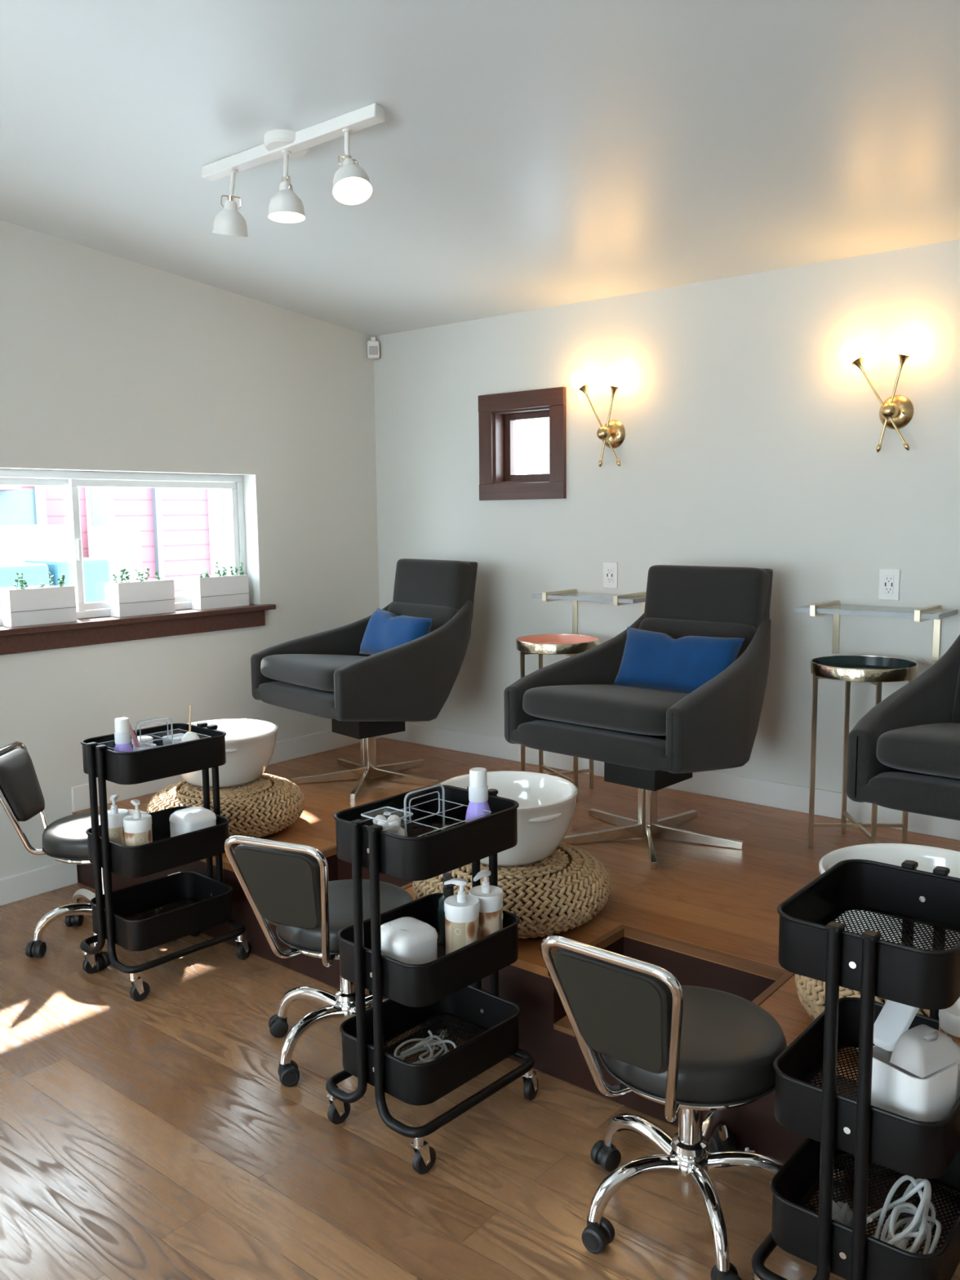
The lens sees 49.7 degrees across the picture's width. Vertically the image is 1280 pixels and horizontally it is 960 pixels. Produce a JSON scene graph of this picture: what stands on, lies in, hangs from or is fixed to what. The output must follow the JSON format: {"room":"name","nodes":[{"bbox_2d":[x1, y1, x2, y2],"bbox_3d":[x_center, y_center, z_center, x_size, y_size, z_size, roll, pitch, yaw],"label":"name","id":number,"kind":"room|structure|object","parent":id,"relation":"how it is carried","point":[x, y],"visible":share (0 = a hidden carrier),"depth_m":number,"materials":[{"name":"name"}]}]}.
{"room":"salon","nodes":[
{"label":"salon","id":0,"kind":"room"},
{"bbox_2d":[0,220,379,879],"bbox_3d":[-2.586,-0.373,3.201,0.180,3.030,6.200,5,9,39],"label":"wall","id":1,"kind":"structure","parent":0,"point":[108,362],"depth_m":4.55,"materials":[{"name":"white paint"}]},
{"bbox_2d":[0,862,77,906],"bbox_3d":[-3.070,1.176,2.622,0.014,0.105,4.390,5,9,39],"label":"baseboard","id":2,"kind":"structure","parent":1,"relation":"attached to","point":[16,887],"depth_m":4.17,"materials":[{"name":"white paint"}]},
{"bbox_2d":[0,468,246,626],"bbox_3d":[-1.687,-0.398,4.345,0.070,0.615,1.700,5,9,39],"label":"window","id":3,"kind":"structure","parent":1,"relation":"in","point":[73,480],"depth_m":4.43,"materials":[{"name":"white plastic"}]},
{"bbox_2d":[0,604,275,655],"bbox_3d":[-1.633,-0.038,4.347,0.210,0.100,1.810,5,9,39],"label":"window sill","id":4,"kind":"structure","parent":1,"relation":"attached to","point":[105,629],"depth_m":4.39,"materials":[{"name":"brown wood"}]},
{"bbox_2d":[0,571,76,626],"bbox_3d":[-1.773,-0.170,4.165,0.073,0.209,0.274,5,9,39],"label":"planter","id":5,"kind":"object","parent":4,"relation":"on","point":[42,605],"visible":1,"depth_m":4.13,"materials":[{"name":"white"}]},
{"bbox_2d":[108,567,175,617],"bbox_3d":[-1.475,-0.216,4.525,0.073,0.206,0.274,5,9,39],"label":"planter","id":6,"kind":"object","parent":4,"relation":"on","point":[137,597],"visible":1,"depth_m":4.49,"materials":[{"name":"white"}]},
{"bbox_2d":[190,561,248,609],"bbox_3d":[-1.214,-0.261,4.839,0.073,0.215,0.274,5,9,39],"label":"planter","id":7,"kind":"object","parent":4,"relation":"on","point":[207,592],"visible":1,"depth_m":4.80,"materials":[{"name":"white"}]},
{"bbox_2d":[71,728,382,812],"bbox_3d":[-1.104,0.568,4.960,0.014,0.105,1.810,5,9,39],"label":"baseboard","id":8,"kind":"structure","parent":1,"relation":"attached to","point":[291,748],"depth_m":5.07,"materials":[{"name":"white paint"}]},
{"bbox_2d":[0,0,959,336],"bbox_3d":[-0.068,-1.417,0.983,6.730,0.750,6.510,5,9,39],"label":"ceiling","id":9,"kind":"structure","parent":0,"point":[526,155],"depth_m":2.98,"materials":[{"name":"white paint"}]},
{"bbox_2d":[201,102,385,236],"bbox_3d":[-0.569,-1.362,3.068,0.777,0.244,0.136,6,9,43],"label":"track light","id":10,"kind":"object","parent":9,"relation":"attached to","point":[352,185],"visible":1,"depth_m":3.02,"materials":[{"name":"white metal"}]},
{"bbox_2d":[0,882,959,1279],"bbox_3d":[-0.036,1.412,1.325,6.730,0.120,6.510,5,9,39],"label":"floor","id":11,"kind":"structure","parent":0,"point":[158,1136],"depth_m":2.43,"materials":[{"name":"brown wood"}]},
{"bbox_2d":[0,740,176,970],"bbox_3d":[-1.381,0.727,3.662,0.602,0.709,0.516,0,7,2],"label":"stool","id":12,"kind":"object","parent":11,"relation":"on","point":[64,840],"visible":0.52,"depth_m":3.58,"materials":[{"name":"black leather"}]},
{"bbox_2d":[80,722,251,1001],"bbox_3d":[-1.056,0.703,3.443,0.347,0.800,0.473,6,9,42],"label":"utility cart","id":13,"kind":"object","parent":11,"relation":"on","point":[211,905],"visible":0.98,"depth_m":3.33,"materials":[{"name":"black metal"}]},
{"bbox_2d":[107,794,128,845],"bbox_3d":[-1.183,0.611,3.358,0.087,0.217,0.087,-3,7,-18],"label":"pump bottle","id":14,"kind":"object","parent":13,"relation":"on","point":[116,815],"visible":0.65,"depth_m":3.33,"materials":[{"name":"white plastic"}]},
{"bbox_2d":[108,826,124,845],"bbox_3d":[-1.182,0.658,3.364,0.084,0.124,0.084,-3,7,-18],"label":"label","id":15,"kind":"object","parent":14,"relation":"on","point":[116,834],"depth_m":3.32,"materials":[{"name":"beige paper"}]},
{"bbox_2d":[123,799,152,846],"bbox_3d":[-1.090,0.617,3.302,0.087,0.217,0.087,-5,8,-29],"label":"pump bottle","id":16,"kind":"object","parent":13,"relation":"on","point":[137,825],"visible":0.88,"depth_m":3.27,"materials":[{"name":"white plastic"}]},
{"bbox_2d":[124,828,152,846],"bbox_3d":[-1.089,0.663,3.307,0.084,0.124,0.084,-5,8,-29],"label":"label","id":17,"kind":"object","parent":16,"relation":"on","point":[132,837],"depth_m":3.27,"materials":[{"name":"beige paper"}]},
{"bbox_2d":[80,723,226,784],"bbox_3d":[-1.065,0.367,3.396,0.322,0.102,0.402,5,9,39],"label":"tray","id":18,"kind":"object","parent":13,"relation":"on","point":[101,762],"depth_m":3.28,"materials":[{"name":"black metal"}]},
{"bbox_2d":[97,715,211,752],"bbox_3d":[-1.065,0.336,3.392,0.203,0.161,0.303,6,9,42],"label":"caddy","id":19,"kind":"object","parent":13,"relation":"on","point":[170,717],"visible":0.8,"depth_m":3.39,"materials":[{"name":"white metal"}]},
{"bbox_2d":[113,717,133,752],"bbox_3d":[-1.129,0.338,3.276,0.066,0.182,0.066,5,9,39],"label":"bottle","id":20,"kind":"object","parent":19,"relation":"in","point":[122,733],"visible":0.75,"depth_m":3.25,"materials":[{"name":"white plastic"}]},
{"bbox_2d":[131,735,153,751],"bbox_3d":[-1.112,0.366,3.418,0.067,0.091,0.067,5,9,39],"label":"lidded jar","id":21,"kind":"object","parent":19,"relation":"in","point":[144,738],"visible":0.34,"depth_m":3.40,"materials":[{"name":"white plastic"}]},
{"bbox_2d":[135,743,155,751],"bbox_3d":[-1.076,0.380,3.340,0.065,0.081,0.065,5,9,39],"label":"cup","id":22,"kind":"object","parent":19,"relation":"in","point":[144,746],"visible":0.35,"depth_m":3.36,"materials":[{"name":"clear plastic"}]},
{"bbox_2d":[128,722,141,747],"bbox_3d":[-1.101,0.339,3.330,0.064,0.158,0.017,0,7,2],"label":"brush","id":23,"kind":"object","parent":22,"relation":"in","point":[135,740],"visible":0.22,"depth_m":3.32,"materials":[{"name":"pink plastic"}]},
{"bbox_2d":[162,733,184,745],"bbox_3d":[-1.021,0.356,3.504,0.082,0.087,0.082,5,9,39],"label":"lidded jar","id":24,"kind":"object","parent":19,"relation":"in","point":[166,742],"visible":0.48,"depth_m":3.48,"materials":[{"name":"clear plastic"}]},
{"bbox_3d":[-0.961,0.373,3.445,0.068,0.068,0.068,5,9,39],"label":"cup","id":25,"kind":"object","parent":19,"relation":"in","visible":0},
{"bbox_2d":[188,705,191,731],"bbox_3d":[-0.963,0.307,3.440,0.019,0.180,0.007,-5,8,-30],"label":"wooden stick","id":26,"kind":"object","parent":25,"relation":"in","point":[190,706],"visible":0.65,"depth_m":3.43,"materials":[{"name":"brown wood"}]},
{"bbox_2d":[181,731,199,742],"bbox_3d":[-0.961,0.333,3.440,0.059,0.060,0.060,5,9,39],"label":"ball","id":27,"kind":"object","parent":25,"relation":"in","point":[189,735],"visible":0.47,"depth_m":3.42,"materials":[{"name":"white"}]},
{"bbox_2d":[85,805,229,878],"bbox_3d":[-1.062,0.662,3.431,0.322,0.102,0.402,5,9,39],"label":"tray","id":28,"kind":"object","parent":13,"relation":"on","point":[165,852],"depth_m":3.30,"materials":[{"name":"black metal"}]},
{"bbox_2d":[89,871,232,951],"bbox_3d":[-1.059,0.898,3.460,0.322,0.102,0.402,5,9,39],"label":"tray","id":29,"kind":"object","parent":13,"relation":"on","point":[211,905],"depth_m":3.44,"materials":[{"name":"black metal"}]},
{"bbox_2d":[168,806,216,837],"bbox_3d":[-0.966,0.635,3.490,0.125,0.134,0.125,6,9,43],"label":"bin","id":30,"kind":"object","parent":13,"relation":"in","point":[185,820],"visible":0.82,"depth_m":3.45,"materials":[{"name":"white plastic"}]},
{"bbox_2d":[224,835,438,1086],"bbox_3d":[-0.411,0.812,2.859,0.502,0.711,0.593,2,8,24],"label":"stool","id":31,"kind":"object","parent":11,"relation":"on","point":[286,885],"visible":0.54,"depth_m":2.67,"materials":[{"name":"black leather"}]},
{"bbox_2d":[325,784,537,1174],"bbox_3d":[-0.117,0.797,2.576,0.347,0.800,0.473,6,9,42],"label":"utility cart","id":32,"kind":"object","parent":11,"relation":"on","point":[417,994],"visible":0.89,"depth_m":2.46,"materials":[{"name":"black metal"}]},
{"bbox_2d":[380,916,437,964],"bbox_3d":[-0.179,0.746,2.495,0.125,0.134,0.125,-7,10,-44],"label":"bin","id":33,"kind":"object","parent":32,"relation":"in","point":[406,940],"visible":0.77,"depth_m":2.45,"materials":[{"name":"white plastic"}]},
{"bbox_2d":[393,1030,456,1063],"bbox_3d":[-0.137,1.020,2.567,0.158,0.046,0.176,0,7,3],"label":"cable bundle","id":34,"kind":"object","parent":32,"relation":"in","point":[426,1043],"visible":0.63,"depth_m":2.58,"materials":[{"name":"grey plastic"}]},
{"bbox_2d":[333,784,519,880],"bbox_3d":[-0.127,0.461,2.530,0.322,0.102,0.402,5,9,39],"label":"tray","id":35,"kind":"object","parent":32,"relation":"on","point":[411,857],"depth_m":2.44,"materials":[{"name":"black metal"}]},
{"bbox_2d":[364,783,491,836],"bbox_3d":[-0.132,0.434,2.490,0.188,0.161,0.278,6,9,42],"label":"caddy","id":36,"kind":"object","parent":32,"relation":"on","point":[443,800],"visible":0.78,"depth_m":2.48,"materials":[{"name":"white metal"}]},
{"bbox_2d":[360,806,413,833],"bbox_3d":[-0.219,0.461,2.456,0.098,0.112,0.090,6,9,42],"label":"lid","id":37,"kind":"object","parent":36,"relation":"in","point":[386,813],"visible":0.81,"depth_m":2.44,"materials":[{"name":"clear plastic"}]},
{"bbox_2d":[373,814,386,824],"bbox_3d":[-0.239,0.433,2.467,0.034,0.034,0.033,5,9,39],"label":"ball","id":38,"kind":"object","parent":37,"relation":"in","point":[379,816],"visible":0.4,"depth_m":2.46,"materials":[{"name":"white"}]},
{"bbox_2d":[377,819,388,831],"bbox_3d":[-0.228,0.438,2.431,0.033,0.032,0.034,5,9,39],"label":"ball","id":39,"kind":"object","parent":37,"relation":"in","point":[384,824],"visible":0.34,"depth_m":2.42,"materials":[{"name":"white"}]},
{"bbox_2d":[386,814,400,822],"bbox_3d":[-0.204,0.431,2.455,0.034,0.033,0.032,5,9,39],"label":"ball","id":40,"kind":"object","parent":37,"relation":"in","point":[394,816],"visible":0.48,"depth_m":2.45,"materials":[{"name":"white"}]},
{"bbox_2d":[387,817,400,832],"bbox_3d":[-0.202,0.435,2.433,0.032,0.033,0.031,0,7,2],"label":"ball","id":41,"kind":"object","parent":37,"relation":"in","point":[396,823],"visible":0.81,"depth_m":2.42,"materials":[{"name":"white"}]},
{"bbox_2d":[393,827,407,836],"bbox_3d":[-0.189,0.461,2.454,0.033,0.034,0.032,5,9,39],"label":"ball","id":42,"kind":"object","parent":37,"relation":"in","point":[401,831],"visible":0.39,"depth_m":2.44,"materials":[{"name":"white"}]},
{"bbox_2d":[465,767,491,822],"bbox_3d":[-0.004,0.410,2.571,0.066,0.182,0.066,5,9,39],"label":"bottle","id":43,"kind":"object","parent":36,"relation":"in","point":[477,787],"visible":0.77,"depth_m":2.55,"materials":[{"name":"white plastic"}]},
{"bbox_2d":[337,893,519,1007],"bbox_3d":[-0.123,0.756,2.565,0.322,0.102,0.402,5,9,39],"label":"tray","id":44,"kind":"object","parent":32,"relation":"on","point":[413,985],"depth_m":2.44,"materials":[{"name":"black metal"}]},
{"bbox_2d":[339,985,519,1105],"bbox_3d":[-0.121,0.993,2.594,0.322,0.102,0.402,5,9,39],"label":"tray","id":45,"kind":"object","parent":32,"relation":"on","point":[413,1084],"depth_m":2.55,"materials":[{"name":"black metal"}]},
{"bbox_2d":[437,872,453,946],"bbox_3d":[-0.083,0.699,2.697,0.060,0.178,0.076,-2,7,-10],"label":"spray bottle","id":46,"kind":"object","parent":32,"relation":"on","point":[448,890],"visible":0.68,"depth_m":2.67,"materials":[{"name":"black plastic"}]},
{"bbox_2d":[444,878,479,955],"bbox_3d":[-0.044,0.695,2.557,0.088,0.217,0.087,1,7,13],"label":"pump bottle","id":47,"kind":"object","parent":32,"relation":"on","point":[461,910],"visible":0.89,"depth_m":2.53,"materials":[{"name":"white plastic"}]},
{"bbox_2d":[468,869,502,939],"bbox_3d":[0.016,0.687,2.620,0.087,0.217,0.087,1,7,14],"label":"pump bottle","id":48,"kind":"object","parent":32,"relation":"on","point":[490,897],"visible":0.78,"depth_m":2.58,"materials":[{"name":"white plastic"}]},
{"bbox_2d":[72,737,959,1236],"bbox_3d":[1.364,0.984,2.967,6.400,0.304,1.810,5,9,39],"label":"platform","id":49,"kind":"object","parent":11,"relation":"on","point":[708,916],"visible":0.41,"depth_m":3.39,"materials":[{"name":"brown wood"}]},
{"bbox_2d":[146,773,304,838],"bbox_3d":[-0.982,0.644,4.021,0.597,0.171,0.597,3,8,28],"label":"woven pouf","id":50,"kind":"object","parent":49,"relation":"on","point":[267,805],"visible":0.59,"depth_m":3.86,"materials":[{"name":"brown wicker"}]},
{"bbox_2d":[180,719,278,787],"bbox_3d":[-1.012,0.450,4.071,0.435,0.202,0.435,5,9,39],"label":"bowl","id":51,"kind":"object","parent":50,"relation":"on","point":[250,744],"visible":0.56,"depth_m":3.96,"materials":[{"name":"white ceramic"}]},
{"bbox_2d":[250,558,477,799],"bbox_3d":[-0.485,0.143,4.724,0.883,0.993,0.754,-7,9,-41],"label":"swivel armchair","id":52,"kind":"object","parent":49,"relation":"on","point":[324,674],"visible":0.98,"depth_m":4.59,"materials":[{"name":"grey fabric"}]},
{"bbox_2d":[260,653,367,691],"bbox_3d":[-0.579,0.147,4.641,0.629,0.179,0.616,-7,9,-41],"label":"seat cushion","id":53,"kind":"object","parent":52,"relation":"on","point":[278,672],"depth_m":4.47,"materials":[{"name":"grey fabric"}]},
{"bbox_2d":[359,608,432,654],"bbox_3d":[-0.393,-0.015,4.742,0.169,0.228,0.476,-6,8,-35],"label":"throw pillow","id":54,"kind":"object","parent":52,"relation":"on","point":[384,630],"visible":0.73,"depth_m":4.68,"materials":[{"name":"blue fabric"}]},
{"bbox_2d":[386,601,458,632],"bbox_3d":[-0.294,0.006,4.875,0.215,0.353,0.516,-7,9,-41],"label":"cushion","id":55,"kind":"object","parent":52,"relation":"on","point":[441,613],"depth_m":4.78,"materials":[{"name":"grey fabric"}]},
{"bbox_2d":[412,842,610,938],"bbox_3d":[0.094,0.739,3.139,0.597,0.171,0.597,-5,8,-35],"label":"woven pouf","id":56,"kind":"object","parent":49,"relation":"on","point":[563,891],"visible":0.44,"depth_m":2.95,"materials":[{"name":"brown wicker"}]},
{"bbox_2d":[440,770,577,866],"bbox_3d":[0.080,0.549,3.153,0.435,0.202,0.435,2,7,19],"label":"bowl","id":57,"kind":"object","parent":56,"relation":"on","point":[547,802],"visible":0.63,"depth_m":3.05,"materials":[{"name":"white ceramic"}]},
{"bbox_2d":[515,634,599,802],"bbox_3d":[0.334,0.328,4.448,0.356,0.672,0.356,-3,7,-22],"label":"side table","id":58,"kind":"object","parent":49,"relation":"on","point":[571,645],"visible":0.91,"depth_m":4.39,"materials":[{"name":"gold metal"}]},
{"bbox_2d":[515,634,599,654],"bbox_3d":[0.330,0.017,4.410,0.356,0.045,0.356,5,9,39],"label":"tray","id":59,"kind":"object","parent":58,"relation":"on","point":[544,644],"depth_m":4.32,"materials":[{"name":"gold metal"}]},
{"bbox_2d":[503,564,773,869],"bbox_3d":[0.643,0.239,3.822,0.754,0.993,0.883,6,9,42],"label":"swivel armchair","id":60,"kind":"object","parent":49,"relation":"on","point":[648,740],"visible":0.96,"depth_m":3.71,"materials":[{"name":"grey fabric"}]},
{"bbox_2d":[522,684,688,735],"bbox_3d":[0.559,0.244,3.728,0.616,0.179,0.629,6,9,42],"label":"seat cushion","id":61,"kind":"object","parent":60,"relation":"on","point":[548,709],"depth_m":3.53,"materials":[{"name":"grey fabric"}]},
{"bbox_2d":[613,626,745,693],"bbox_3d":[0.726,0.086,3.841,0.503,0.232,0.168,6,9,42],"label":"throw pillow","id":62,"kind":"object","parent":60,"relation":"on","point":[655,660],"visible":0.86,"depth_m":3.79,"materials":[{"name":"blue fabric"}]},
{"bbox_2d":[638,617,757,660],"bbox_3d":[0.813,0.100,3.993,0.516,0.353,0.215,6,9,42],"label":"cushion","id":63,"kind":"object","parent":60,"relation":"on","point":[677,628],"depth_m":3.93,"materials":[{"name":"grey fabric"}]},
{"bbox_2d":[795,973,929,1051],"bbox_3d":[1.041,0.818,2.397,0.597,0.171,0.597,-2,7,-14],"label":"woven pouf","id":64,"kind":"object","parent":49,"relation":"on","point":[811,992],"visible":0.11,"depth_m":2.34,"materials":[{"name":"brown wicker"}]},
{"bbox_2d":[818,843,959,950],"bbox_3d":[1.005,0.632,2.383,0.435,0.202,0.435,3,8,28],"label":"bowl","id":65,"kind":"object","parent":64,"relation":"on","point":[928,858],"visible":0.21,"depth_m":2.54,"materials":[{"name":"white ceramic"}]},
{"bbox_2d":[808,655,918,848],"bbox_3d":[1.348,0.411,3.670,0.356,0.672,0.356,0,7,2],"label":"side table","id":66,"kind":"object","parent":49,"relation":"on","point":[875,670],"visible":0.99,"depth_m":3.69,"materials":[{"name":"gold metal"}]},
{"bbox_2d":[810,655,918,682],"bbox_3d":[1.344,0.100,3.632,0.356,0.045,0.356,5,9,39],"label":"tray","id":67,"kind":"object","parent":66,"relation":"on","point":[860,668],"depth_m":3.58,"materials":[{"name":"gold metal"}]},
{"bbox_2d":[845,634,959,820],"bbox_3d":[1.601,0.322,3.045,0.754,0.993,0.883,5,9,39],"label":"swivel armchair","id":68,"kind":"object","parent":49,"relation":"on","point":[904,753],"visible":0.95,"depth_m":2.92,"materials":[{"name":"grey fabric"}]},
{"bbox_2d":[875,722,959,778],"bbox_3d":[1.521,0.328,2.947,0.616,0.179,0.629,5,9,39],"label":"seat cushion","id":69,"kind":"object","parent":68,"relation":"on","point":[903,749],"depth_m":2.84,"materials":[{"name":"grey fabric"}]},
{"bbox_2d":[951,667,959,723],"bbox_3d":[1.761,0.182,3.224,0.516,0.353,0.215,5,9,39],"label":"cushion","id":70,"kind":"object","parent":68,"relation":"on","point":[955,672],"depth_m":3.35,"materials":[{"name":"grey fabric"}]},
{"bbox_2d":[540,935,814,1279],"bbox_3d":[0.411,0.888,2.163,0.498,0.709,0.612,5,9,39],"label":"stool","id":71,"kind":"object","parent":11,"relation":"on","point":[688,1050],"visible":0.92,"depth_m":2.02,"materials":[{"name":"black leather"}]},
{"bbox_2d":[751,859,959,1279],"bbox_3d":[0.765,0.863,1.953,0.347,0.800,0.473,5,9,39],"label":"utility cart","id":72,"kind":"object","parent":11,"relation":"on","point":[812,944],"visible":0.92,"depth_m":1.83,"materials":[{"name":"black metal"}]},
{"bbox_2d":[831,1200,853,1227],"bbox_3d":[0.672,1.077,1.938,0.049,0.066,0.055,5,9,39],"label":"plastic wrap","id":73,"kind":"object","parent":72,"relation":"in","point":[842,1213],"visible":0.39,"depth_m":1.93,"materials":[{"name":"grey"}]},
{"bbox_2d":[770,1137,959,1279],"bbox_3d":[0.762,1.058,1.970,0.309,0.102,0.393,5,9,39],"label":"tray","id":74,"kind":"object","parent":72,"relation":"on","point":[794,1229],"depth_m":1.89,"materials":[{"name":"black metal"}]},
{"bbox_2d":[773,996,959,1178],"bbox_3d":[0.760,0.822,1.942,0.309,0.102,0.393,5,9,39],"label":"tray","id":75,"kind":"object","parent":72,"relation":"on","point":[913,1148],"depth_m":1.82,"materials":[{"name":"black metal"}]},
{"bbox_2d":[777,859,959,1009],"bbox_3d":[0.756,0.527,1.906,0.309,0.102,0.393,5,9,39],"label":"tray","id":76,"kind":"object","parent":72,"relation":"on","point":[927,979],"depth_m":1.95,"materials":[{"name":"black metal"}]},
{"bbox_2d":[866,1175,941,1253],"bbox_3d":[0.780,1.055,1.892,0.118,0.116,0.256,5,9,39],"label":"cable bundle","id":77,"kind":"object","parent":72,"relation":"in","point":[920,1218],"visible":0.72,"depth_m":1.89,"materials":[{"name":"grey plastic"}]},
{"bbox_2d":[871,1000,959,1121],"bbox_3d":[0.763,0.753,1.830,0.125,0.259,0.124,-5,8,-32],"label":"container","id":78,"kind":"object","parent":72,"relation":"in","point":[915,1070],"visible":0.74,"depth_m":1.79,"materials":[{"name":"white plastic"}]},
{"bbox_2d":[938,996,959,1047],"bbox_3d":[0.922,0.754,1.978,0.087,0.217,0.087,-2,7,-12],"label":"pump bottle","id":79,"kind":"object","parent":72,"relation":"on","point":[949,1018],"visible":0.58,"depth_m":1.96,"materials":[{"name":"white plastic"}]},
{"bbox_2d":[956,1060,959,1100],"bbox_3d":[0.867,0.821,1.921,0.086,0.100,0.076,4,8,35],"label":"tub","id":80,"kind":"object","parent":72,"relation":"in","point":[958,1080],"visible":0.02,"depth_m":1.88,"materials":[{"name":"white plastic"}]},
{"bbox_2d":[373,239,959,792],"bbox_3d":[1.966,-0.170,3.604,6.730,2.430,0.160,5,9,39],"label":"wall","id":81,"kind":"structure","parent":0,"point":[750,441],"depth_m":4.23,"materials":[{"name":"white paint"}]},
{"bbox_2d":[367,337,379,359],"bbox_3d":[-0.553,-1.514,5.370,0.064,0.110,0.054,-1,7,-5],"label":"sensor","id":82,"kind":"object","parent":81,"relation":"attached to","point":[373,345],"visible":1,"depth_m":5.35,"materials":[{"name":"white plastic"}]},
{"bbox_2d":[478,386,566,500],"bbox_3d":[0.243,-0.919,4.921,0.500,0.499,0.182,5,9,39],"label":"window","id":83,"kind":"structure","parent":81,"relation":"in","point":[499,480],"depth_m":4.90,"materials":[{"name":"brown wood"}]},
{"bbox_2d":[531,588,645,633],"bbox_3d":[0.506,-0.108,4.556,0.524,0.206,0.249,5,9,39],"label":"wall shelf","id":84,"kind":"object","parent":81,"relation":"attached to","point":[573,594],"visible":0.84,"depth_m":4.53,"materials":[{"name":"clear glass"}]},
{"bbox_2d":[570,367,626,466],"bbox_3d":[0.521,-0.966,4.512,0.260,0.424,0.126,5,9,39],"label":"wall sconce","id":85,"kind":"object","parent":81,"relation":"attached to","point":[612,434],"visible":1,"depth_m":4.50,"materials":[{"name":"gold metal"}]},
{"bbox_2d":[603,562,617,588],"bbox_3d":[0.581,-0.289,4.626,0.075,0.116,0.010,5,9,39],"label":"wall outlet","id":86,"kind":"object","parent":81,"relation":"attached to","point":[610,569],"visible":1,"depth_m":4.62,"materials":[{"name":"white plastic"}]},
{"bbox_2d":[606,567,613,582],"bbox_3d":[0.580,-0.289,4.624,0.034,0.068,0.003,5,9,39],"label":"socket","id":87,"kind":"object","parent":86,"relation":"attached to","point":[609,570],"depth_m":4.62,"materials":[{"name":"white plastic"}]},
{"bbox_2d":[382,721,959,839],"bbox_3d":[1.937,0.695,3.627,6.386,0.105,0.014,5,9,39],"label":"baseboard","id":88,"kind":"structure","parent":81,"relation":"attached to","point":[828,803],"depth_m":4.34,"materials":[{"name":"white paint"}]},
{"bbox_2d":[795,600,957,661],"bbox_3d":[1.442,-0.026,3.790,0.509,0.206,0.249,5,9,39],"label":"wall shelf","id":89,"kind":"object","parent":81,"relation":"attached to","point":[935,612],"visible":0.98,"depth_m":3.76,"materials":[{"name":"clear glass"}]},
{"bbox_2d":[840,331,919,452],"bbox_3d":[1.446,-0.891,3.755,0.274,0.417,0.126,5,9,39],"label":"wall sconce","id":90,"kind":"object","parent":81,"relation":"attached to","point":[896,411],"visible":1,"depth_m":3.74,"materials":[{"name":"gold metal"}]},
{"bbox_2d":[878,568,900,599],"bbox_3d":[1.523,-0.207,3.856,0.075,0.116,0.010,5,9,39],"label":"wall outlet","id":91,"kind":"object","parent":81,"relation":"attached to","point":[889,579],"visible":1,"depth_m":3.85,"materials":[{"name":"white plastic"}]},
{"bbox_2d":[884,575,893,593],"bbox_3d":[1.521,-0.206,3.854,0.034,0.068,0.003,5,9,39],"label":"socket","id":92,"kind":"object","parent":91,"relation":"attached to","point":[888,580],"depth_m":3.85,"materials":[{"name":"white plastic"}]},
{"label":"outside","id":93,"kind":"structure","parent":0,"visible":0},
{"bbox_3d":[-7.909,0.970,7.919,13.820,0.050,22.000,5,9,39],"label":"ground","id":94,"kind":"structure","parent":93,"visible":0},
{"bbox_2d":[0,562,49,608],"bbox_3d":[-3.381,0.200,7.452,0.500,1.490,0.430,5,9,39],"label":"bin","id":95,"kind":"object","parent":94,"relation":"on","point":[34,574],"visible":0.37,"depth_m":7.25,"materials":[{"name":"blue"}]},
{"bbox_2d":[24,557,111,602],"bbox_3d":[-3.076,0.143,7.819,0.500,1.510,0.430,5,9,39],"label":"bin","id":96,"kind":"object","parent":94,"relation":"on","point":[96,571],"visible":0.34,"depth_m":7.62,"materials":[{"name":"blue"}]},
{"bbox_2d":[0,477,231,595],"bbox_3d":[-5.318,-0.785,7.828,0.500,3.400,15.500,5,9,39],"label":"house","id":97,"kind":"structure","parent":94,"relation":"on","point":[184,531],"depth_m":10.37,"materials":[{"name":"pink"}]},
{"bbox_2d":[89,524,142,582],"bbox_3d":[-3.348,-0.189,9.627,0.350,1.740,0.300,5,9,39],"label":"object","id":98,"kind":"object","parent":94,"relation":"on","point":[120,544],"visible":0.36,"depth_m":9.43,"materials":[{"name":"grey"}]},
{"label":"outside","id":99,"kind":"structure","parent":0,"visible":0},
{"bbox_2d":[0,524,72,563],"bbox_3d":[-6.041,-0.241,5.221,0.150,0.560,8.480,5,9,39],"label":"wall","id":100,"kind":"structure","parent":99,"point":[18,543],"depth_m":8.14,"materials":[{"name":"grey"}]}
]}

